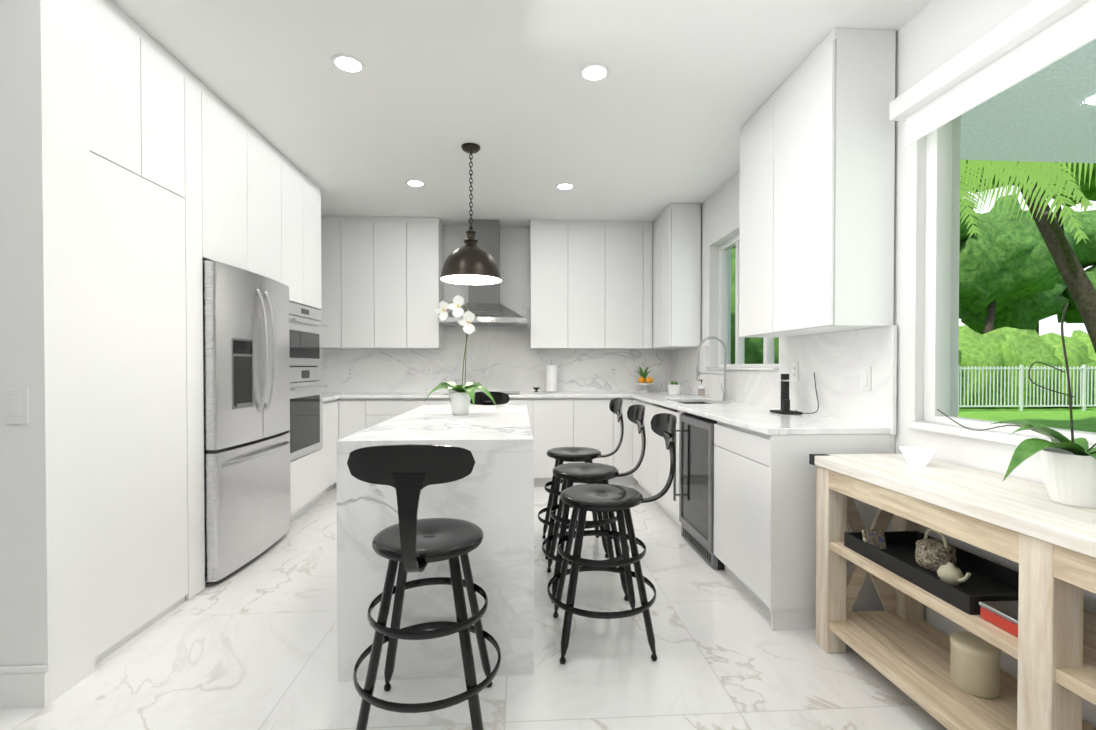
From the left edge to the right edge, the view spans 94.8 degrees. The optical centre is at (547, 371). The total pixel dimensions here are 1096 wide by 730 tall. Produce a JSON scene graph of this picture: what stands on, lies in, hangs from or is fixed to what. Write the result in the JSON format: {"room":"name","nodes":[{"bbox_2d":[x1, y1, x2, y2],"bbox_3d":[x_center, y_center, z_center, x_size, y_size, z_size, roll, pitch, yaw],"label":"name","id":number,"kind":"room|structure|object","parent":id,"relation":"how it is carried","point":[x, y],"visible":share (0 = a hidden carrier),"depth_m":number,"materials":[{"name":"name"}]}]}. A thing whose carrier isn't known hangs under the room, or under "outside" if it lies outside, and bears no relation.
{"room":"kitchen","nodes":[
{"label":"kitchen","id":0,"kind":"room"},
{"bbox_2d":[0,0,94,704],"bbox_3d":[-3.078,-0.183,1.812,2.570,2.750,0.200,0,1,-3],"label":"wall","id":1,"kind":"structure","parent":0,"point":[47,604],"depth_m":1.80,"materials":[{"name":"white paint"}]},
{"bbox_2d":[6,389,28,423],"bbox_3d":[-1.879,0.123,1.782,0.075,0.125,0.008,0,1,-3],"label":"light switch","id":2,"kind":"object","parent":1,"relation":"attached to","point":[17,406],"visible":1,"depth_m":1.78,"materials":[{"name":"white plastic"}]},
{"bbox_2d":[0,665,47,708],"bbox_3d":[-3.072,1.121,1.720,2.570,0.145,0.013,0,1,-3],"label":"baseboard","id":3,"kind":"structure","parent":1,"relation":"attached to","point":[23,686],"depth_m":1.79,"materials":[{"name":"white wood"}]},
{"bbox_2d":[188,76,251,275],"bbox_3d":[-2.201,-1.094,2.923,0.648,0.948,0.456,0,1,-3],"label":"upper cabinet","id":4,"kind":"object","parent":0,"relation":"attached to","point":[219,140],"depth_m":2.86,"materials":[{"name":"white wood"}]},
{"bbox_2d":[192,128,283,283],"bbox_3d":[-2.228,-1.100,3.378,0.648,0.948,0.456,0,1,-3],"label":"upper cabinet","id":5,"kind":"object","parent":0,"relation":"attached to","point":[267,162],"depth_m":3.42,"materials":[{"name":"white wood"}]},
{"bbox_2d":[192,156,307,306],"bbox_3d":[-2.252,-1.052,3.789,0.648,1.053,0.367,0,1,-3],"label":"upper cabinet","id":6,"kind":"object","parent":0,"relation":"attached to","point":[295,234],"depth_m":3.83,"materials":[{"name":"white wood"}]},
{"bbox_2d":[304,174,321,309],"bbox_3d":[-2.274,-1.056,4.155,0.648,1.053,0.366,0,1,-3],"label":"upper cabinet","id":7,"kind":"object","parent":0,"relation":"attached to","point":[312,196],"depth_m":4.19,"materials":[{"name":"white wood"}]},
{"bbox_2d":[289,302,326,460],"bbox_3d":[-2.210,0.070,3.988,0.678,1.185,0.693,0,1,-3],"label":"wall oven","id":8,"kind":"object","parent":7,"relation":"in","point":[306,325],"visible":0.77,"depth_m":4.00,"materials":[{"name":"silver metal"}]},
{"bbox_2d":[0,485,947,729],"bbox_3d":[-1.224,1.230,1.136,6.190,0.060,9.120,0,1,-3],"label":"floor","id":9,"kind":"structure","parent":0,"point":[251,644],"depth_m":2.01,"materials":[{"name":"stone"}]},
{"bbox_2d":[88,0,191,663],"bbox_3d":[-2.162,-0.187,2.267,0.648,2.748,0.598,0,1,-3],"label":"tall cabinet","id":10,"kind":"object","parent":9,"relation":"on","point":[190,172],"depth_m":2.26,"materials":[{"name":"white wood"}]},
{"bbox_2d":[202,261,290,583],"bbox_3d":[-2.127,0.284,3.172,0.767,1.785,0.896,0,1,-3],"label":"fridge","id":11,"kind":"object","parent":9,"relation":"on","point":[246,390],"visible":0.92,"depth_m":2.98,"materials":[{"name":"silver metal"}]},
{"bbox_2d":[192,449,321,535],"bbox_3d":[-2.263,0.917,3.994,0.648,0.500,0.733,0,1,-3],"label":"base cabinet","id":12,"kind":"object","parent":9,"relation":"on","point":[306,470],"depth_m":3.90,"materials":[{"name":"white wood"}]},
{"bbox_2d":[315,399,338,501],"bbox_3d":[-2.322,0.711,4.626,0.606,0.900,0.532,0,1,-3],"label":"base cabinet","id":13,"kind":"object","parent":9,"relation":"on","point":[330,407],"depth_m":4.68,"materials":[{"name":"white wood"}]},
{"bbox_2d":[321,349,340,401],"bbox_3d":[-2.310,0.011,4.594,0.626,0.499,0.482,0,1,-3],"label":"countertop","id":14,"kind":"structure","parent":13,"relation":"on","point":[331,358],"depth_m":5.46,"materials":[{"name":"stone"}]},
{"bbox_2d":[339,398,366,439],"bbox_3d":[-1.922,0.704,5.200,0.260,0.900,0.608,0,1,-3],"label":"base cabinet","id":15,"kind":"object","parent":9,"relation":"on","point":[352,411],"depth_m":4.89,"materials":[{"name":"white"}]},
{"bbox_2d":[367,398,438,427],"bbox_3d":[-1.454,0.704,5.228,0.678,0.900,0.608,0,1,-3],"label":"base cabinet","id":16,"kind":"object","parent":9,"relation":"on","point":[379,410],"depth_m":4.92,"materials":[{"name":"white"}]},
{"bbox_2d":[347,444,500,729],"bbox_3d":[-0.399,0.695,1.657,0.485,0.998,0.573,0,1,-3],"label":"stool","id":17,"kind":"object","parent":9,"relation":"on","point":[409,542],"visible":1,"depth_m":1.54,"materials":[{"name":"black metal"}]},
{"bbox_2d":[336,405,533,680],"bbox_3d":[-0.483,0.717,2.809,0.755,0.928,1.715,0,1,-3],"label":"kitchen island","id":18,"kind":"object","parent":9,"relation":"on","point":[491,495],"visible":0.71,"depth_m":1.96,"materials":[{"name":"stone"}]},
{"bbox_2d":[423,295,497,414],"bbox_3d":[-0.499,-0.096,2.924,0.430,0.694,0.273,0,1,-3],"label":"orchid","id":19,"kind":"object","parent":18,"relation":"on","point":[462,396],"visible":1,"depth_m":2.91,"materials":[{"name":"white plant"}]},
{"bbox_2d":[439,398,473,404],"bbox_3d":[-0.879,0.703,5.262,0.474,0.900,0.608,0,1,-3],"label":"base cabinet","id":20,"kind":"object","parent":9,"relation":"on","point":[442,401],"depth_m":4.95,"materials":[{"name":"white"}]},
{"bbox_2d":[470,391,509,404],"bbox_3d":[-0.487,0.668,4.002,0.485,0.998,0.573,0,1,-3],"label":"stool","id":21,"kind":"object","parent":9,"relation":"on","point":[483,398],"visible":0.12,"depth_m":4.25,"materials":[{"name":"black metal"}]},
{"bbox_2d":[502,398,534,485],"bbox_3d":[-0.404,0.703,5.290,0.476,0.900,0.608,0,1,-3],"label":"base cabinet","id":22,"kind":"object","parent":9,"relation":"on","point":[530,402],"depth_m":5.00,"materials":[{"name":"white wood"}]},
{"bbox_2d":[535,398,574,485],"bbox_3d":[0.035,0.703,5.316,0.404,0.900,0.608,0,1,-3],"label":"base cabinet","id":23,"kind":"object","parent":9,"relation":"on","point":[554,417],"depth_m":5.01,"materials":[{"name":"white wood"}]},
{"bbox_2d":[341,308,628,397],"bbox_3d":[-0.616,-0.227,5.252,4.086,0.960,0.638,0,1,-3],"label":"countertop","id":24,"kind":"structure","parent":23,"relation":"on","point":[502,358],"depth_m":5.55,"materials":[{"name":"stone"}]},
{"bbox_2d":[445,391,519,393],"bbox_3d":[-0.672,0.218,5.279,0.760,0.007,0.480,0,1,-3],"label":"cooktop","id":25,"kind":"object","parent":24,"relation":"in","point":[512,392],"visible":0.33,"depth_m":5.46,"materials":[{"name":"black glass"}]},
{"bbox_2d":[533,381,539,391],"bbox_3d":[-0.127,0.160,5.456,0.076,0.120,0.076,0,1,-3],"label":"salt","id":26,"kind":"object","parent":24,"relation":"on","point":[536,388],"visible":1,"depth_m":5.45,"materials":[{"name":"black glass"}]},
{"bbox_2d":[545,360,558,392],"bbox_3d":[0.039,0.047,5.445,0.150,0.345,0.150,0,1,-3],"label":"paper towel holder","id":27,"kind":"object","parent":24,"relation":"on","point":[551,378],"visible":1,"depth_m":5.39,"materials":[{"name":"white paper"}]},
{"bbox_2d":[634,383,655,391],"bbox_3d":[1.050,0.170,5.455,0.250,0.100,0.250,0,1,-3],"label":"fruit stand","id":28,"kind":"object","parent":24,"relation":"on","point":[644,387],"visible":0.96,"depth_m":5.41,"materials":[{"name":"white ceramic"}]},
{"bbox_2d":[633,367,652,382],"bbox_3d":[1.035,0.030,5.476,0.248,0.186,0.260,0,1,-3],"label":"fruit","id":29,"kind":"object","parent":28,"relation":"on","point":[642,379],"visible":1,"depth_m":5.42,"materials":[{"name":"orange food"}]},
{"bbox_2d":[538,398,623,559],"bbox_3d":[0.216,0.675,3.358,0.573,0.998,0.485,0,1,-3],"label":"stool","id":30,"kind":"object","parent":9,"relation":"on","point":[560,455],"visible":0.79,"depth_m":3.28,"materials":[{"name":"black metal"}]},
{"bbox_2d":[542,404,645,602],"bbox_3d":[0.251,0.682,2.780,0.573,0.998,0.485,0,1,-3],"label":"stool","id":31,"kind":"object","parent":9,"relation":"on","point":[569,474],"visible":0.83,"depth_m":2.69,"materials":[{"name":"black metal"}]},
{"bbox_2d":[575,397,614,484],"bbox_3d":[0.436,0.702,5.339,0.400,0.900,0.608,0,1,-3],"label":"base cabinet","id":32,"kind":"object","parent":9,"relation":"on","point":[594,420],"depth_m":5.04,"materials":[{"name":"white"}]},
{"bbox_2d":[547,413,676,663],"bbox_3d":[0.282,0.688,2.251,0.573,0.998,0.485,0,1,-3],"label":"stool","id":33,"kind":"object","parent":9,"relation":"on","point":[619,500],"visible":1,"depth_m":2.15,"materials":[{"name":"black metal"}]},
{"bbox_2d":[615,397,630,484],"bbox_3d":[0.736,0.702,5.357,0.200,0.900,0.608,0,1,-3],"label":"base cabinet","id":34,"kind":"object","parent":9,"relation":"on","point":[623,455],"depth_m":5.05,"materials":[{"name":"white"}]},
{"bbox_2d":[631,397,638,484],"bbox_3d":[1.155,0.707,4.942,0.588,0.900,0.310,0,1,-3],"label":"base cabinet","id":35,"kind":"object","parent":9,"relation":"on","point":[634,428],"depth_m":4.99,"materials":[{"name":"white"}]},
{"bbox_2d":[647,425,654,496],"bbox_3d":[1.192,0.814,4.304,0.588,0.700,0.230,0,1,-3],"label":"base cabinet","id":36,"kind":"object","parent":9,"relation":"on","point":[650,434],"depth_m":4.39,"materials":[{"name":"white wood"}]},
{"bbox_2d":[639,400,684,492],"bbox_3d":[1.175,0.711,4.602,0.588,0.900,0.370,0,1,-3],"label":"base cabinet","id":37,"kind":"object","parent":9,"relation":"on","point":[651,409],"depth_m":4.52,"materials":[{"name":"white wood"}]},
{"bbox_2d":[655,425,680,526],"bbox_3d":[1.213,0.818,3.955,0.588,0.700,0.470,0,1,-3],"label":"base cabinet","id":38,"kind":"object","parent":9,"relation":"on","point":[662,455],"depth_m":3.94,"materials":[{"name":"white wood"}]},
{"bbox_2d":[673,412,724,569],"bbox_3d":[1.211,0.727,3.288,0.634,0.889,0.592,0,1,-3],"label":"wine cooler","id":39,"kind":"object","parent":9,"relation":"on","point":[696,476],"visible":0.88,"depth_m":3.23,"materials":[{"name":"silver"}]},
{"bbox_2d":[713,421,894,630],"bbox_3d":[1.290,0.733,2.650,0.588,0.900,0.678,0,1,-3],"label":"base cabinet","id":40,"kind":"object","parent":9,"relation":"on","point":[765,492],"depth_m":2.32,"materials":[{"name":"white wood"}]},
{"bbox_2d":[629,325,896,434],"bbox_3d":[1.220,0.107,3.662,0.608,0.669,2.760,0,1,-3],"label":"countertop","id":41,"kind":"structure","parent":40,"relation":"on","point":[836,359],"depth_m":2.90,"materials":[{"name":"stone"}]},
{"bbox_2d":[668,381,680,394],"bbox_3d":[1.257,0.158,4.997,0.124,0.133,0.124,0,1,-3],"label":"cactus pot","id":42,"kind":"object","parent":41,"relation":"on","point":[674,388],"visible":1,"depth_m":4.95,"materials":[{"name":"white ceramic"}]},
{"bbox_2d":[697,380,704,397],"bbox_3d":[1.382,0.150,4.543,0.066,0.160,0.061,0,1,-3],"label":"soap bottle","id":43,"kind":"object","parent":41,"relation":"on","point":[701,390],"visible":1,"depth_m":4.52,"materials":[{"name":"white plastic"}]},
{"bbox_2d":[695,336,728,400],"bbox_3d":[1.324,-0.026,4.090,0.273,0.523,0.102,0,1,-3],"label":"faucet","id":44,"kind":"object","parent":41,"relation":"on","point":[724,389],"visible":1,"depth_m":4.06,"materials":[{"name":"silver metal"}]},
{"bbox_2d":[770,372,818,413],"bbox_3d":[1.455,0.126,2.958,0.175,0.245,0.272,0,1,-3],"label":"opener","id":45,"kind":"object","parent":41,"relation":"on","point":[785,402],"visible":1,"depth_m":3.02,"materials":[{"name":"black"}]},
{"bbox_2d":[809,453,1095,729],"bbox_3d":[1.436,0.786,1.236,0.450,0.826,2.007,0,1,-3],"label":"console table","id":46,"kind":"object","parent":9,"relation":"on","point":[1039,536],"visible":0.83,"depth_m":1.58,"materials":[{"name":"white wood"}]},
{"bbox_2d":[899,446,935,465],"bbox_3d":[1.455,0.334,1.985,0.127,0.062,0.114,0,1,-3],"label":"bowl","id":47,"kind":"object","parent":46,"relation":"on","point":[918,456],"visible":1,"depth_m":1.96,"materials":[{"name":"white ceramic"}]},
{"bbox_2d":[844,531,1018,614],"bbox_3d":[1.389,0.689,1.787,0.315,0.055,0.617,0,1,-3],"label":"tray","id":48,"kind":"object","parent":46,"relation":"on","point":[987,580],"visible":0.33,"depth_m":1.74,"materials":[{"name":"black wood"}]},
{"bbox_2d":[862,529,885,548],"bbox_3d":[1.294,0.665,1.998,0.100,0.080,0.029,0,1,-15],"label":"cup","id":49,"kind":"object","parent":48,"relation":"on","point":[875,537],"visible":0.82,"depth_m":1.99,"materials":[{"name":"ceramic"}]},
{"bbox_2d":[915,528,956,571],"bbox_3d":[1.405,0.640,1.825,0.120,0.135,0.120,0,1,-3],"label":"teapot","id":50,"kind":"object","parent":48,"relation":"on","point":[933,554],"visible":0.94,"depth_m":1.79,"materials":[{"name":"beige ceramic"}]},
{"bbox_2d":[937,562,970,584],"bbox_3d":[1.353,0.675,1.673,0.072,0.068,0.111,0,1,-3],"label":"teapot","id":51,"kind":"object","parent":48,"relation":"on","point":[950,573],"visible":1,"depth_m":1.67,"materials":[{"name":"beige ceramic"}]},
{"bbox_2d":[950,631,1000,697],"bbox_3d":[1.433,0.979,1.690,0.132,0.158,0.132,0,1,-3],"label":"candle","id":52,"kind":"object","parent":46,"relation":"on","point":[974,665],"visible":0.9,"depth_m":1.65,"materials":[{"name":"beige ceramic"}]},
{"bbox_2d":[979,600,1017,636],"bbox_3d":[1.334,0.697,1.413,0.134,0.047,0.139,0,1,-3],"label":"tin","id":53,"kind":"object","parent":46,"relation":"on","point":[1003,615],"visible":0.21,"depth_m":1.43,"materials":[{"name":"red metal"}]},
{"bbox_2d":[937,303,1095,508],"bbox_3d":[1.452,0.086,1.431,0.398,0.570,0.822,0,1,-3],"label":"orchid","id":54,"kind":"object","parent":46,"relation":"on","point":[1068,466],"visible":1,"depth_m":1.41,"materials":[{"name":"white ceramic"}]},
{"bbox_2d":[111,0,931,226],"bbox_3d":[-1.224,-1.580,1.104,6.190,0.060,9.120,0,1,-3],"label":"ceiling","id":55,"kind":"structure","parent":0,"point":[655,121],"depth_m":2.79,"materials":[{"name":"white paint"}]},
{"bbox_2d":[331,54,365,73],"bbox_3d":[-1.014,-1.563,2.559,0.167,0.005,0.167,0,1,-9],"label":"recessed light","id":56,"kind":"object","parent":55,"relation":"in","point":[352,64],"depth_m":2.55,"materials":[{"name":"white"}]},
{"bbox_2d":[405,179,425,186],"bbox_3d":[-1.113,-1.582,4.226,0.167,0.005,0.167,-1,1,-42],"label":"recessed light","id":57,"kind":"object","parent":55,"relation":"in","point":[412,182],"depth_m":4.22,"materials":[{"name":"white plastic"}]},
{"bbox_2d":[440,143,501,284],"bbox_3d":[-0.540,-1.110,3.534,0.432,0.933,0.432,0,1,-3],"label":"pendant lamp","id":58,"kind":"object","parent":55,"relation":"hanging from","point":[470,262],"visible":1,"depth_m":3.44,"materials":[{"name":"brown metal"}]},
{"bbox_2d":[555,183,574,189],"bbox_3d":[0.145,-1.583,4.300,0.167,0.005,0.167,-1,1,-42],"label":"recessed light","id":59,"kind":"object","parent":55,"relation":"in","point":[561,186],"depth_m":4.30,"materials":[{"name":"white plastic"}]},
{"bbox_2d":[579,63,610,81],"bbox_3d":[0.244,-1.564,2.633,0.167,0.005,0.167,0,1,-9],"label":"recessed light","id":60,"kind":"object","parent":55,"relation":"in","point":[592,72],"depth_m":2.63,"materials":[{"name":"white"}]},
{"bbox_2d":[443,226,671,349],"bbox_3d":[-0.614,-0.227,5.648,4.440,2.750,0.150,0,1,-3],"label":"wall","id":61,"kind":"structure","parent":0,"point":[515,266],"depth_m":5.57,"materials":[{"name":"white paint"}]},
{"bbox_2d":[321,216,348,348],"bbox_3d":[-2.292,-0.922,5.298,0.330,1.348,0.304,0,1,-3],"label":"upper cabinet","id":62,"kind":"object","parent":61,"relation":"attached to","point":[330,225],"depth_m":5.15,"materials":[{"name":"white wood"}]},
{"bbox_2d":[347,366,353,376],"bbox_3d":[-2.146,-0.004,5.467,0.075,0.120,0.008,0,1,-3],"label":"electrical outlet","id":63,"kind":"object","parent":61,"relation":"attached to","point":[350,371],"visible":1,"depth_m":5.46,"materials":[{"name":"white plastic"}]},
{"bbox_2d":[341,216,380,348],"bbox_3d":[-1.963,-0.922,5.318,0.330,1.348,0.304,0,1,-3],"label":"upper cabinet","id":64,"kind":"object","parent":61,"relation":"attached to","point":[358,282],"depth_m":5.17,"materials":[{"name":"white wood"}]},
{"bbox_2d":[373,217,412,348],"bbox_3d":[-1.633,-0.922,5.337,0.330,1.348,0.304,0,1,-3],"label":"upper cabinet","id":65,"kind":"object","parent":61,"relation":"attached to","point":[381,285],"depth_m":5.19,"materials":[{"name":"white wood"}]},
{"bbox_2d":[409,217,442,348],"bbox_3d":[-1.304,-0.922,5.356,0.330,1.348,0.304,0,1,-3],"label":"upper cabinet","id":66,"kind":"object","parent":61,"relation":"attached to","point":[425,234],"depth_m":5.21,"materials":[{"name":"white wood"}]},
{"bbox_2d":[425,366,431,376],"bbox_3d":[-1.308,0.000,5.517,0.075,0.120,0.008,0,1,-3],"label":"electrical outlet","id":67,"kind":"object","parent":61,"relation":"attached to","point":[428,371],"visible":1,"depth_m":5.51,"materials":[{"name":"white plastic"}]},
{"bbox_2d":[438,219,526,325],"bbox_3d":[-0.674,-1.047,5.287,0.904,1.097,0.514,0,1,-3],"label":"range hood","id":68,"kind":"object","parent":61,"relation":"attached to","point":[485,306],"visible":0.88,"depth_m":5.27,"materials":[{"name":"silver metal"}]},
{"bbox_2d":[530,219,569,348],"bbox_3d":[0.004,-0.923,5.433,0.394,1.348,0.304,0,1,-3],"label":"upper cabinet","id":69,"kind":"object","parent":61,"relation":"attached to","point":[549,239],"depth_m":5.28,"materials":[{"name":"white wood"}]},
{"bbox_2d":[570,220,605,348],"bbox_3d":[0.397,-0.923,5.457,0.394,1.348,0.304,0,1,-3],"label":"upper cabinet","id":70,"kind":"object","parent":61,"relation":"attached to","point":[590,284],"depth_m":5.31,"materials":[{"name":"white wood"}]},
{"bbox_2d":[611,366,616,376],"bbox_3d":[0.739,-0.006,5.637,0.075,0.120,0.008,0,1,-3],"label":"electrical outlet","id":71,"kind":"object","parent":61,"relation":"attached to","point":[613,371],"visible":1,"depth_m":5.63,"materials":[{"name":"white plastic"}]},
{"bbox_2d":[606,221,652,348],"bbox_3d":[0.848,-0.924,5.483,0.510,1.348,0.304,0,1,-3],"label":"upper cabinet","id":72,"kind":"object","parent":61,"relation":"attached to","point":[629,244],"depth_m":5.33,"materials":[{"name":"white wood"}]},
{"bbox_2d":[681,0,1095,727],"bbox_3d":[1.770,-0.176,1.221,0.200,2.750,8.970,0,1,-3],"label":"wall","id":73,"kind":"structure","parent":0,"point":[933,36],"depth_m":2.21,"materials":[{"name":"white paint"}]},
{"bbox_2d":[652,203,700,349],"bbox_3d":[1.270,-0.921,5.208,0.296,1.348,0.904,0,1,-3],"label":"upper cabinet","id":74,"kind":"object","parent":73,"relation":"attached to","point":[676,287],"visible":0.96,"depth_m":4.76,"materials":[{"name":"white wood"}]},
{"bbox_2d":[706,367,778,370],"bbox_3d":[1.533,-0.024,3.984,0.112,0.021,1.226,0,1,-3],"label":"window sill","id":75,"kind":"structure","parent":73,"relation":"attached to","point":[743,368],"depth_m":3.90,"materials":[{"name":"stone"}]},
{"bbox_2d":[718,234,778,367],"bbox_3d":[1.627,-0.578,3.983,0.070,1.130,1.230,0,1,-3],"label":"window","id":76,"kind":"structure","parent":73,"relation":"in","point":[768,342],"depth_m":4.32,"materials":[{"name":"white"}]},
{"bbox_2d":[792,362,798,380],"bbox_3d":[1.539,-0.003,3.138,0.008,0.120,0.075,0,1,-3],"label":"electrical outlet","id":77,"kind":"object","parent":73,"relation":"attached to","point":[795,371],"visible":1,"depth_m":3.12,"materials":[{"name":"white plastic"}]},
{"bbox_2d":[739,28,895,336],"bbox_3d":[1.413,-0.893,2.785,0.296,1.348,0.970,0,1,-3],"label":"upper cabinet","id":78,"kind":"object","parent":73,"relation":"attached to","point":[816,205],"visible":1,"depth_m":2.37,"materials":[{"name":"white wood"}]},
{"bbox_2d":[860,367,870,390],"bbox_3d":[1.576,0.035,2.500,0.008,0.120,0.075,0,1,-3],"label":"light switch","id":79,"kind":"object","parent":73,"relation":"attached to","point":[865,378],"visible":1,"depth_m":2.49,"materials":[{"name":"white plastic"}]},
{"bbox_2d":[889,0,1095,145],"bbox_3d":[1.618,-1.075,1.182,0.103,0.201,2.090,0,1,-3],"label":"blind valance","id":80,"kind":"object","parent":73,"relation":"attached to","point":[1032,38],"visible":1,"depth_m":1.75,"materials":[{"name":"white wood"}]},
{"bbox_2d":[908,421,1095,448],"bbox_3d":[1.672,0.243,1.225,0.073,0.031,1.976,0,1,-3],"label":"window sill","id":81,"kind":"structure","parent":73,"relation":"attached to","point":[1000,437],"depth_m":1.89,"materials":[{"name":"stone"}]},
{"bbox_2d":[924,120,1095,443],"bbox_3d":[1.745,-0.436,1.222,0.070,1.390,1.980,0,1,-3],"label":"window","id":82,"kind":"structure","parent":73,"relation":"in","point":[938,267],"depth_m":2.15,"materials":[{"name":"white"}]},
{"label":"outside","id":83,"kind":"structure","parent":0,"visible":0},
{"bbox_2d":[958,407,1095,432],"bbox_3d":[29.871,1.139,19.137,58.010,0.050,85.000,0,1,-3],"label":"ground","id":84,"kind":"structure","parent":83,"point":[1052,417],"depth_m":13.31,"materials":[{"name":"green plant"}]},
{"bbox_2d":[731,248,778,363],"bbox_3d":[3.589,-0.110,9.460,2.313,3.802,8.509,0,1,21],"label":"shrubs","id":85,"kind":"object","parent":84,"relation":"on","point":[753,353],"depth_m":5.72,"materials":[{"name":"green plant"}]},
{"bbox_2d":[732,194,1095,334],"bbox_3d":[17.008,-3.563,20.834,40.519,9.358,8.872,0,1,-3],"label":"trees","id":86,"kind":"object","parent":84,"relation":"on","point":[1010,275],"depth_m":18.79,"materials":[{"name":"green plant"}]},
{"bbox_2d":[958,364,1095,410],"bbox_3d":[15.574,0.470,15.081,27.030,1.380,0.060,0,1,-3],"label":"fence","id":87,"kind":"object","parent":84,"relation":"on","point":[1082,368],"depth_m":14.99,"materials":[{"name":"white wood"}]},
{"bbox_2d":[958,325,1095,408],"bbox_3d":[15.751,0.176,16.503,31.459,3.501,2.481,0,1,-3],"label":"hedge","id":88,"kind":"object","parent":84,"relation":"on","point":[1010,347],"depth_m":15.63,"materials":[{"name":"green plant"}]},
{"bbox_2d":[960,160,1095,352],"bbox_3d":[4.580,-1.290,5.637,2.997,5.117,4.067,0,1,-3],"label":"palm tree","id":89,"kind":"object","parent":84,"relation":"on","point":[1035,171],"depth_m":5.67,"materials":[{"name":"green plant"}]},
{"bbox_3d":[4.347,1.317,0.128,4.805,0.030,6.050,0,1,-3],"label":"patio slab","id":90,"kind":"object","parent":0,"visible":0},
{"bbox_2d":[960,39,1095,162],"bbox_3d":[4.348,-0.038,0.113,4.805,2.740,6.050,0,1,-3],"label":"porch ceiling","id":91,"kind":"structure","parent":90,"relation":"on","point":[1047,113],"depth_m":2.53,"materials":[{"name":"white paint"}]}
]}

